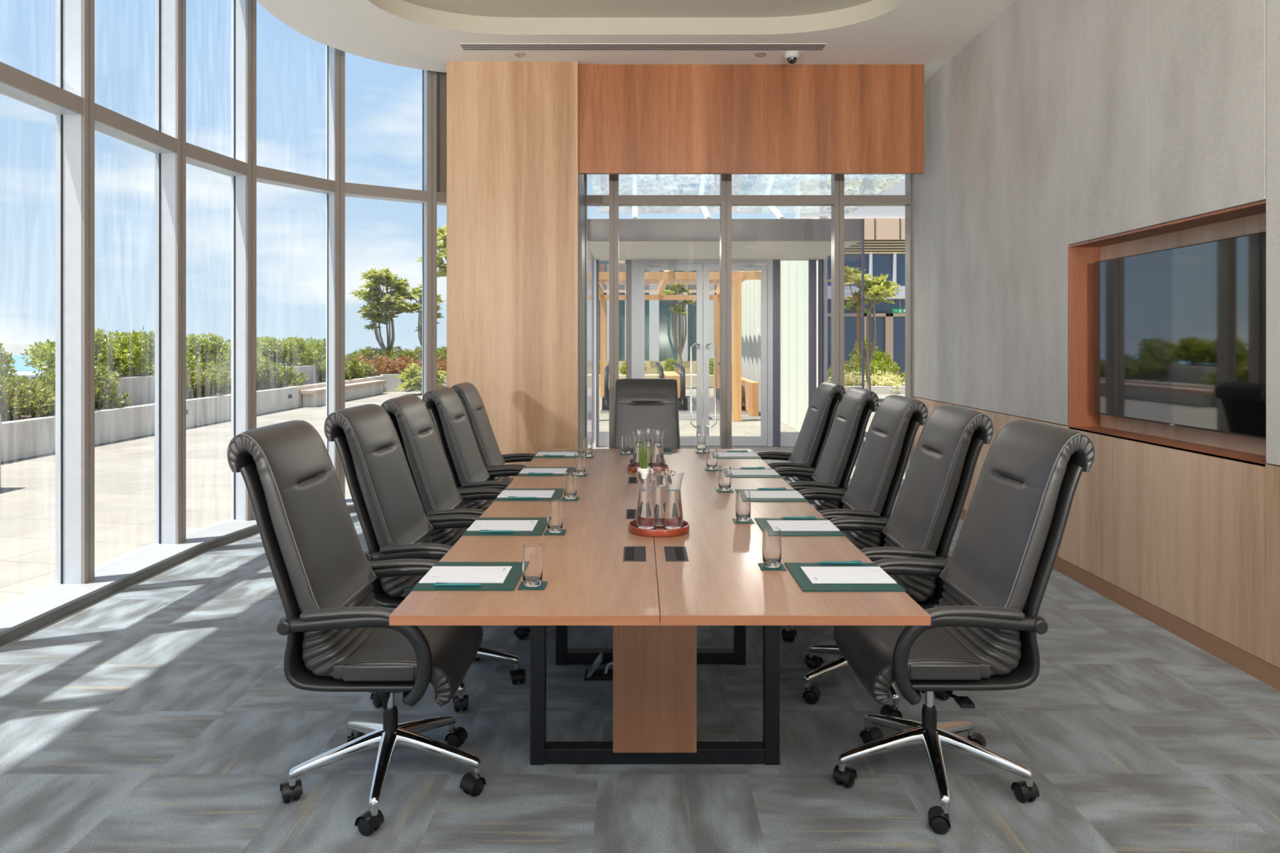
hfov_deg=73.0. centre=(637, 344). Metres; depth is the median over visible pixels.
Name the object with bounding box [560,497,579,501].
coaster
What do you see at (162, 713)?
floor
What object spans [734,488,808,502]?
desk pad
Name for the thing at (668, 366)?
shrub
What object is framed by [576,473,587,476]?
coaster
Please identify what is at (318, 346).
shrub
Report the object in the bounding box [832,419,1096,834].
chair
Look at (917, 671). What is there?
cushion
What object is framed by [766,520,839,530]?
paper sheets
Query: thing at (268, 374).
shrub
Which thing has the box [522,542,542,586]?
water glass
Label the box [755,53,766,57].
recessed light
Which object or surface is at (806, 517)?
pen
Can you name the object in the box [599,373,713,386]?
planter
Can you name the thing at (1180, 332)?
television
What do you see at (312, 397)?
bench
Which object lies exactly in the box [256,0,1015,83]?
ceiling
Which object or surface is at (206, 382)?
shrub
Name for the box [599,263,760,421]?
pergola
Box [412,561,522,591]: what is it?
desk pad
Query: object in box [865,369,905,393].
flowering shrub
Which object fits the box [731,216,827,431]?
wall
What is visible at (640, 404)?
chair
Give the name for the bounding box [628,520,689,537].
round tray
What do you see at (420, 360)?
shrub
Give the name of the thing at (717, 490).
coaster
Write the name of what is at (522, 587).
coaster
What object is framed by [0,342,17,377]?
shrub
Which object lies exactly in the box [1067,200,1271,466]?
niche
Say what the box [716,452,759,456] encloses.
paper sheets
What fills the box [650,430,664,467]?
carafe
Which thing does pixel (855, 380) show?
flowering shrub
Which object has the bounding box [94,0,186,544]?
window
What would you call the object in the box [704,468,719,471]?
coaster
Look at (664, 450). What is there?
desk pad
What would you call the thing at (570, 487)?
water glass
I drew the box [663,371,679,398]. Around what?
wall
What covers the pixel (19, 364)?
sea
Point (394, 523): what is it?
chair
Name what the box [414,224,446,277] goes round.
frangipani tree
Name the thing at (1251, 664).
baseboard
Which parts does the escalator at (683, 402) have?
balustrade, handrail, landing plate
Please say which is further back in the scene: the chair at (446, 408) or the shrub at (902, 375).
the shrub at (902, 375)
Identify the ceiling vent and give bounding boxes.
[459,43,826,50]
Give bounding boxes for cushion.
[342,664,415,681]
[909,662,981,679]
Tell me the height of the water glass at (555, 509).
0.116 m
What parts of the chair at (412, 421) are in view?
backrest, armrest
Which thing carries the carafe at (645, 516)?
on the round tray at (659, 531)
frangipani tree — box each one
[348,267,417,349]
[406,284,444,346]
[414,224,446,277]
[657,289,695,365]
[827,265,902,390]
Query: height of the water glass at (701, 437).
0.116 m
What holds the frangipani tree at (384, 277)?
on the wall at (26, 437)
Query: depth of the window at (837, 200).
8.45 m
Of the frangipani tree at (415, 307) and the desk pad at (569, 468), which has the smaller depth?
the desk pad at (569, 468)
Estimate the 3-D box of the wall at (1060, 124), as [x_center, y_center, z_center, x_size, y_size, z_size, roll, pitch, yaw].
[2.895,-0.500,2.640,0.410,3.900,11.880,0,0,0]
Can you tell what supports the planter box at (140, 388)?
on the wall at (26, 437)
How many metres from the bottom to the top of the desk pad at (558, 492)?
0.004 m
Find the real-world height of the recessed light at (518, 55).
0.010 m
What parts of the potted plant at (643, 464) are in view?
pot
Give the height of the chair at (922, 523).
1.185 m
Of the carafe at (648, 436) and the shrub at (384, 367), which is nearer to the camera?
the carafe at (648, 436)
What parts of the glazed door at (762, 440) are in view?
pull handle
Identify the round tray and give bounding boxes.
[627,463,668,472]
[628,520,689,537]
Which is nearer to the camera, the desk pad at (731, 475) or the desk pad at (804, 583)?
the desk pad at (804, 583)
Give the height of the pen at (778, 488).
0.011 m
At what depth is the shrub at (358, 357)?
27.53 m
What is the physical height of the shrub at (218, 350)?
0.864 m
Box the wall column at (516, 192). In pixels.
[446,61,585,479]
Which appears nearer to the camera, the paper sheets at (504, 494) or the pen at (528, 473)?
the paper sheets at (504, 494)
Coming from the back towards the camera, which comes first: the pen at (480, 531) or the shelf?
the shelf
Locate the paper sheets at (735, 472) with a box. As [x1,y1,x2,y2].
[730,469,778,475]
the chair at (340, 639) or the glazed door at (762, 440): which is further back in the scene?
the glazed door at (762, 440)
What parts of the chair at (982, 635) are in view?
leg, leg, seat, armrest, leg, leg, lever, armrest, leg, backrest, arm knob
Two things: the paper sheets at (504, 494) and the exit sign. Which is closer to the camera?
the paper sheets at (504, 494)
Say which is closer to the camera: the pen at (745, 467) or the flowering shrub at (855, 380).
the pen at (745, 467)
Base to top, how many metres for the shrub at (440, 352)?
0.868 m
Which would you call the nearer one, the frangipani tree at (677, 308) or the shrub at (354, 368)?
the shrub at (354, 368)
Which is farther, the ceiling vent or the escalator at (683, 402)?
the escalator at (683, 402)
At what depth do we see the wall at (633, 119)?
7.57 m
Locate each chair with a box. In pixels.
[226,420,485,835]
[324,404,525,711]
[380,395,530,639]
[422,386,523,510]
[451,382,535,482]
[613,378,679,448]
[755,381,845,483]
[773,386,879,511]
[781,395,928,642]
[802,404,994,717]
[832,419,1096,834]
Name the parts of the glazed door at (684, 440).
pull handle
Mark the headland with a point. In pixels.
(20, 374)
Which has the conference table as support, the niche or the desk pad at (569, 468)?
the desk pad at (569, 468)
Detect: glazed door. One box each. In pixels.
[638,262,702,445]
[702,262,767,445]
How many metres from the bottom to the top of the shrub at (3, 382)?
0.830 m
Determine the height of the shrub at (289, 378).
0.694 m
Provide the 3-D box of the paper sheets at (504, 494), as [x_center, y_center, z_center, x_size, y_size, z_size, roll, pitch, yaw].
[-0.514,0.694,4.017,0.246,0.003,0.180,0,0,0]
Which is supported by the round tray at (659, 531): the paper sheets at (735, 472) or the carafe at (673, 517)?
the carafe at (673, 517)
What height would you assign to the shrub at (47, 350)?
0.927 m
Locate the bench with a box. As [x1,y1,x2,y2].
[299,380,386,407]
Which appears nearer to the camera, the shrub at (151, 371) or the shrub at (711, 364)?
the shrub at (151, 371)
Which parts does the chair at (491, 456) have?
backrest, armrest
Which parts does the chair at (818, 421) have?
armrest, armrest, backrest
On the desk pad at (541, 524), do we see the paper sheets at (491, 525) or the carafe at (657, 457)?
the paper sheets at (491, 525)
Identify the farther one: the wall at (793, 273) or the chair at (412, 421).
the wall at (793, 273)
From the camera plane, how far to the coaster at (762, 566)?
2.69 m
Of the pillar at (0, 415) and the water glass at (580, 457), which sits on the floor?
the pillar at (0, 415)
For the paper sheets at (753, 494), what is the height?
0.003 m
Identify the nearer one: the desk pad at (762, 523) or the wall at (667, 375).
the desk pad at (762, 523)
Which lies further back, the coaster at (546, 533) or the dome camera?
the dome camera
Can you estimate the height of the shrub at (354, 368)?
0.860 m
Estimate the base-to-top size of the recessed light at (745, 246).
0.006 m
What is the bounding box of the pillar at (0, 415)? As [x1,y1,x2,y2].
[0,414,0,488]
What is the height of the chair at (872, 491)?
1.185 m
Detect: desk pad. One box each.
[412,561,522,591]
[462,517,546,535]
[493,488,564,501]
[516,466,574,475]
[533,450,582,457]
[630,448,671,453]
[716,453,760,458]
[730,468,782,477]
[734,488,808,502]
[754,518,844,536]
[784,562,905,591]
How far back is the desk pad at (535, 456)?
5.36 m
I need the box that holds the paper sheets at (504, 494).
[497,490,555,497]
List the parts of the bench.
seat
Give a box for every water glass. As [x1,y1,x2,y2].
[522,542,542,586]
[546,499,563,533]
[563,471,577,499]
[574,452,585,475]
[582,437,592,457]
[621,435,631,453]
[697,433,706,452]
[706,448,717,470]
[718,465,731,491]
[735,490,751,521]
[762,527,781,568]
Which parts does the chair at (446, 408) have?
backrest, armrest, armrest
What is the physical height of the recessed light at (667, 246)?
0.006 m
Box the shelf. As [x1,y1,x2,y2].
[1069,426,1271,466]
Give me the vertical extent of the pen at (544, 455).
0.011 m
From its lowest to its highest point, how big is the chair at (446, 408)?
1.185 m
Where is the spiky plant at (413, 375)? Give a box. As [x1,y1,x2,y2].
[394,362,446,394]
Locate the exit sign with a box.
[892,297,905,313]
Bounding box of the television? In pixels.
[1094,231,1266,439]
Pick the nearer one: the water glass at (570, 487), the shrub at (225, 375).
the water glass at (570, 487)
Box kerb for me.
[844,386,905,394]
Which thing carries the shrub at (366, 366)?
on the wall at (26, 437)
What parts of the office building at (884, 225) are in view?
door post, louvre blade, louvre blade, louvre blade, louvre blade, louvre blade, door post, door post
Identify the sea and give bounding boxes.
[3,355,293,380]
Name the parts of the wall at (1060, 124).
fabric panel, dado panel, fabric panel, fabric panel, dado panel, fabric panel, dado panel, fabric panel, dado panel, fabric panel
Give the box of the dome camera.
[784,50,799,64]
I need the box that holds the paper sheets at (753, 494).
[749,490,804,497]
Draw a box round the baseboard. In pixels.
[960,509,1279,691]
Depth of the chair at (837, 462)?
5.00 m
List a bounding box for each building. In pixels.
[599,260,719,373]
[795,179,905,382]
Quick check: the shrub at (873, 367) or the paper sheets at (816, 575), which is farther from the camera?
the shrub at (873, 367)
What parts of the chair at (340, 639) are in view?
arm knob, backrest, leg, armrest, leg, leg, tension knob, armrest, seat, leg, leg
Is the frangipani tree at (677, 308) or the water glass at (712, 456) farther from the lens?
the frangipani tree at (677, 308)
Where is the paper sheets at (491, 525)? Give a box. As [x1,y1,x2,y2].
[466,520,537,530]
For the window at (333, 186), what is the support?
on the sill
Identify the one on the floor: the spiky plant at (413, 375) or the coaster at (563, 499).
the spiky plant at (413, 375)
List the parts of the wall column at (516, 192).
reveal panel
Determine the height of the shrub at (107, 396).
0.860 m
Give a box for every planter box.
[30,374,154,409]
[283,364,315,386]
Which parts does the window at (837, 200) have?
sill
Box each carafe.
[631,430,645,467]
[635,471,656,529]
[641,428,655,467]
[648,467,669,527]
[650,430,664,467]
[662,471,684,529]
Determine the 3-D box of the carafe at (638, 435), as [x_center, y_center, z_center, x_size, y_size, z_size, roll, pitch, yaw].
[0.008,0.585,4.786,0.078,0.214,0.078,0,0,0]
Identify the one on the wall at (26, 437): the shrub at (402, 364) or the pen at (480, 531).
the shrub at (402, 364)
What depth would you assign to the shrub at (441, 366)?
27.75 m
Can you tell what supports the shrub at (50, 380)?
on the wall at (26, 437)
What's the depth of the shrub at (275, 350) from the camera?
21.88 m
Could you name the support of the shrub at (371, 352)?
on the wall at (26, 437)
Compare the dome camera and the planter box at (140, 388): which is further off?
the planter box at (140, 388)
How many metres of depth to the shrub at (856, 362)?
28.76 m
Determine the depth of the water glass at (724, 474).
4.10 m
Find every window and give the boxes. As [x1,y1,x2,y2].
[0,0,94,583]
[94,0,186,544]
[186,0,256,520]
[256,44,345,499]
[345,69,436,397]
[436,71,446,205]
[584,174,912,493]
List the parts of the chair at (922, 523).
leg, leg, armrest, leg, armrest, backrest, arm knob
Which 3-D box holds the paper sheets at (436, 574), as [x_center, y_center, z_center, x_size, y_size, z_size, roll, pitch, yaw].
[-0.514,0.694,2.609,0.246,0.003,0.180,0,0,0]
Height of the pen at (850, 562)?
0.011 m
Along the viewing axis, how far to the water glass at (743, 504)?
3.39 m
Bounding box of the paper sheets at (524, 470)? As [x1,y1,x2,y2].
[519,468,567,473]
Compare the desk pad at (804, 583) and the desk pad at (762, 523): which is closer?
the desk pad at (804, 583)
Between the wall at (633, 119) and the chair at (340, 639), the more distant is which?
the wall at (633, 119)
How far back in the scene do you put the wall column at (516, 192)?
7.49 m
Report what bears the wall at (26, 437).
on the floor
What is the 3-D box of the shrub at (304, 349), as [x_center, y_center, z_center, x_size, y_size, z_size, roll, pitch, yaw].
[-9.370,0.163,23.087,1.597,0.835,1.487,0,0,27]
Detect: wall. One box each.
[0,373,446,462]
[577,64,924,174]
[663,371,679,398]
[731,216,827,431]
[912,0,1279,668]
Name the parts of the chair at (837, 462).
armrest, armrest, backrest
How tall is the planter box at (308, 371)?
0.515 m
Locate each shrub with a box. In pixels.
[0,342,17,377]
[0,373,13,404]
[0,373,55,422]
[2,368,97,417]
[20,328,133,376]
[44,362,134,410]
[94,330,152,374]
[120,325,204,398]
[154,366,224,399]
[186,332,231,368]
[186,360,231,397]
[216,339,270,368]
[256,335,302,364]
[256,355,284,391]
[263,361,309,388]
[277,335,319,364]
[289,337,325,380]
[310,358,351,381]
[324,352,365,379]
[346,354,377,375]
[347,360,377,379]
[348,346,382,362]
[367,353,398,376]
[376,345,403,366]
[389,353,420,373]
[399,346,422,365]
[416,354,445,370]
[436,346,446,362]
[438,355,446,371]
[618,361,647,374]
[662,356,685,371]
[694,357,713,374]
[827,361,866,379]
[827,370,871,386]
[845,337,893,375]
[861,360,902,380]
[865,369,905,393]
[900,371,905,386]
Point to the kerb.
(877, 389)
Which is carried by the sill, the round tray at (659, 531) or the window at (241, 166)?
the window at (241, 166)
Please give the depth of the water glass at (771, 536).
2.69 m
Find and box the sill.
[0,497,355,646]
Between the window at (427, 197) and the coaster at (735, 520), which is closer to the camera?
the coaster at (735, 520)
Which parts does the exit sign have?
plate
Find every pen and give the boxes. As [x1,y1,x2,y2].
[433,582,482,586]
[479,529,516,533]
[507,496,537,498]
[528,472,554,474]
[542,454,565,456]
[727,450,747,452]
[739,466,764,468]
[757,487,786,489]
[781,515,816,519]
[817,560,862,564]
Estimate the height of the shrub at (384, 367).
0.773 m
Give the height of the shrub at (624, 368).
0.682 m
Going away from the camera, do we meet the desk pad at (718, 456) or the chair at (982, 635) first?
the chair at (982, 635)
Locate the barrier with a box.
[731,374,758,416]
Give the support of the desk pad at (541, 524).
on the conference table
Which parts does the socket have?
lid, frame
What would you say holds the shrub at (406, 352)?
on the wall at (26, 437)
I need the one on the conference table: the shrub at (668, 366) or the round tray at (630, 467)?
the round tray at (630, 467)
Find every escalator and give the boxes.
[672,362,746,413]
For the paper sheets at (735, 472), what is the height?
0.003 m
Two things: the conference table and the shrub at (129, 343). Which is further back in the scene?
the shrub at (129, 343)
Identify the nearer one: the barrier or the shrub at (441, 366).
the barrier
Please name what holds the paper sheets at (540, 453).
on the desk pad at (535, 456)
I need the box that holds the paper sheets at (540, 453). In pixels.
[535,451,577,455]
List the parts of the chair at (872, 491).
leg, armrest, armrest, backrest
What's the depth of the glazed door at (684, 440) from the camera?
12.28 m
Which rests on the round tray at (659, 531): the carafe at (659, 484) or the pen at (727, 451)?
the carafe at (659, 484)
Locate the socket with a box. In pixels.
[584,652,613,680]
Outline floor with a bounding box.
[0,382,1279,852]
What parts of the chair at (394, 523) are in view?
arm knob, backrest, armrest, seat, armrest, leg, leg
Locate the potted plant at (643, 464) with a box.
[628,440,653,477]
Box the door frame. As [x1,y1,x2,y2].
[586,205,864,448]
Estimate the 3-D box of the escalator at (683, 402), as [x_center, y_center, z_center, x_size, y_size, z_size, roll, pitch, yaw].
[1.560,0.960,20.500,1.420,0.989,4.800,0,0,0]
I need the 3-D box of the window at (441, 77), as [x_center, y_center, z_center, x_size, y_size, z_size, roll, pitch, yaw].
[-1.556,-1.185,8.273,0.802,5.130,0.205,0,0,-24]
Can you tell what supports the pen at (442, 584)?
on the desk pad at (515, 573)
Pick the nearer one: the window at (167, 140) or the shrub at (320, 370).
the window at (167, 140)
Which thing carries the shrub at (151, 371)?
on the wall at (26, 437)
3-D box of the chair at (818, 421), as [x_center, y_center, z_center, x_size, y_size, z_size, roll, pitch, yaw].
[1.038,0.858,6.035,0.732,1.185,0.643,0,0,1]
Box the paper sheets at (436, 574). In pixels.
[418,566,511,582]
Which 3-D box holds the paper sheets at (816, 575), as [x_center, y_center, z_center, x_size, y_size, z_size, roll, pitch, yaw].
[0.630,0.694,2.605,0.246,0.003,0.180,0,0,0]
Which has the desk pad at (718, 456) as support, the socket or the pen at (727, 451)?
the pen at (727, 451)
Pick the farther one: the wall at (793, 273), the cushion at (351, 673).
the wall at (793, 273)
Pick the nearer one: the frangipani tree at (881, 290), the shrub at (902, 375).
the frangipani tree at (881, 290)
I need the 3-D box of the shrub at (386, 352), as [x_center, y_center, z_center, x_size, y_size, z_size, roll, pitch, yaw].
[-8.397,0.463,29.395,1.236,0.868,1.358,0,0,-27]
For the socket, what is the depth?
3.76 m
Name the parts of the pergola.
post, roof panel, roof panel, post, post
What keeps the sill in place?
on the floor
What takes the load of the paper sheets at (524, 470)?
on the desk pad at (569, 468)
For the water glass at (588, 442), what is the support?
on the coaster
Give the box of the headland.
[6,372,123,378]
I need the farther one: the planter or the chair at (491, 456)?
the planter
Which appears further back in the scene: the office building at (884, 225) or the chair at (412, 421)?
the office building at (884, 225)
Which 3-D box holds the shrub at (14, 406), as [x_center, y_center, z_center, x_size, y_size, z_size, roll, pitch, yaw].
[-8.467,0.741,11.551,1.316,0.694,1.212,0,0,-3]
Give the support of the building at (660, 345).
on the floor
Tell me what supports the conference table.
on the floor
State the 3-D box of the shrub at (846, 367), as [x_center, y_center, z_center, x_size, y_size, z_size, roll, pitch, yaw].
[6.543,0.956,27.548,1.487,1.066,1.445,0,0,0]
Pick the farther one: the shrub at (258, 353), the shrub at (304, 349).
the shrub at (304, 349)
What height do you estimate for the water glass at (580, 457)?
0.116 m
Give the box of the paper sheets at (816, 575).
[800,566,896,583]
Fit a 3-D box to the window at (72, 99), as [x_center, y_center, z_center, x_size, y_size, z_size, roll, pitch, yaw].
[-3.285,-1.185,4.571,0.210,5.130,0.992,0,0,0]
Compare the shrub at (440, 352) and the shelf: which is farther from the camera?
the shrub at (440, 352)
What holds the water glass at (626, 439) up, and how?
on the coaster
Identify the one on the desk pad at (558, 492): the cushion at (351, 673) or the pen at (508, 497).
the pen at (508, 497)
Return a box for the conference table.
[389,448,930,764]
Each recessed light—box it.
[515,53,525,57]
[666,245,680,248]
[744,245,760,248]
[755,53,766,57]
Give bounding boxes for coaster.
[517,581,547,590]
[543,529,566,535]
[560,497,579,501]
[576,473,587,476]
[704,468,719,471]
[715,488,733,492]
[732,518,754,523]
[757,563,786,570]
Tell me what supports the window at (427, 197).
on the sill

